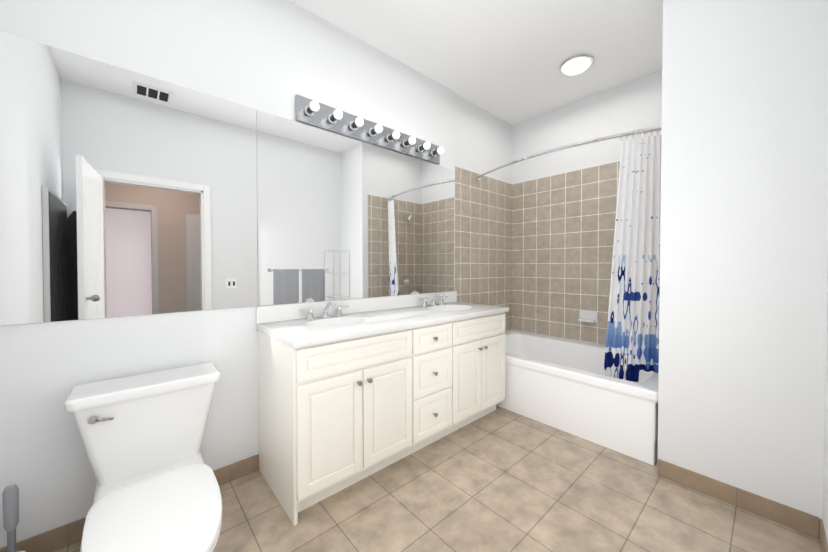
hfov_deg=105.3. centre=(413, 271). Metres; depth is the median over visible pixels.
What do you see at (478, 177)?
curtain rod
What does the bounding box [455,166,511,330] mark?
wall tile
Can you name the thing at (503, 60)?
ceiling
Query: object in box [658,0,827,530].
wall
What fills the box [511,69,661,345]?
wall
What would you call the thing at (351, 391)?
bathroom vanity
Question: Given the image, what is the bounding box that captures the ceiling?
[289,0,662,124]
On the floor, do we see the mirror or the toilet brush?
the toilet brush
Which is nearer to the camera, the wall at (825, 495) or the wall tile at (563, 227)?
the wall at (825, 495)
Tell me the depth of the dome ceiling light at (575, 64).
2.65 m
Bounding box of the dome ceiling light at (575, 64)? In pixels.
[560,54,592,75]
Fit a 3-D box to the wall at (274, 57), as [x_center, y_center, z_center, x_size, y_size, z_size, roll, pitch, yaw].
[-0.271,-0.278,2.659,4.095,3.000,0.140,-1,1,-42]
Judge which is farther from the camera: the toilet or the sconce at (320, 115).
the sconce at (320, 115)
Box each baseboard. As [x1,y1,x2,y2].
[0,454,258,551]
[657,459,819,538]
[819,519,827,551]
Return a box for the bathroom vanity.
[256,291,508,525]
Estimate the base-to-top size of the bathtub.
0.480 m
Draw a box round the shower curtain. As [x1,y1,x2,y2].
[603,126,660,381]
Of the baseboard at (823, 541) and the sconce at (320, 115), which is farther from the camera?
the sconce at (320, 115)
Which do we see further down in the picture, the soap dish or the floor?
the floor
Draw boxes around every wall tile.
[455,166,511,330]
[511,161,619,344]
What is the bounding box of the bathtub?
[496,331,658,464]
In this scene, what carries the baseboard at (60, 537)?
attached to the wall at (274, 57)
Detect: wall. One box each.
[0,0,511,547]
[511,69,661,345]
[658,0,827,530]
[822,265,827,543]
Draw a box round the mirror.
[0,31,454,325]
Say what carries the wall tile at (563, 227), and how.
attached to the wall at (634, 105)
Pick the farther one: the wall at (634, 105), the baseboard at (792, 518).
the wall at (634, 105)
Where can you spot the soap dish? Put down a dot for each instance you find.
(588, 316)
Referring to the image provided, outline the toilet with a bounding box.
[64,363,222,551]
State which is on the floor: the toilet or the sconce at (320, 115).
the toilet
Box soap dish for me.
[578,310,596,322]
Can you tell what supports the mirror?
attached to the wall at (274, 57)
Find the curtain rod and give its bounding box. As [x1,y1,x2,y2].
[476,127,661,180]
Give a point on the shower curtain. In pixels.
(632, 345)
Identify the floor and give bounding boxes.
[54,406,821,551]
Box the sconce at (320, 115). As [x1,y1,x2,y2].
[295,95,443,164]
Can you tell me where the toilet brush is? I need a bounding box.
[2,484,25,551]

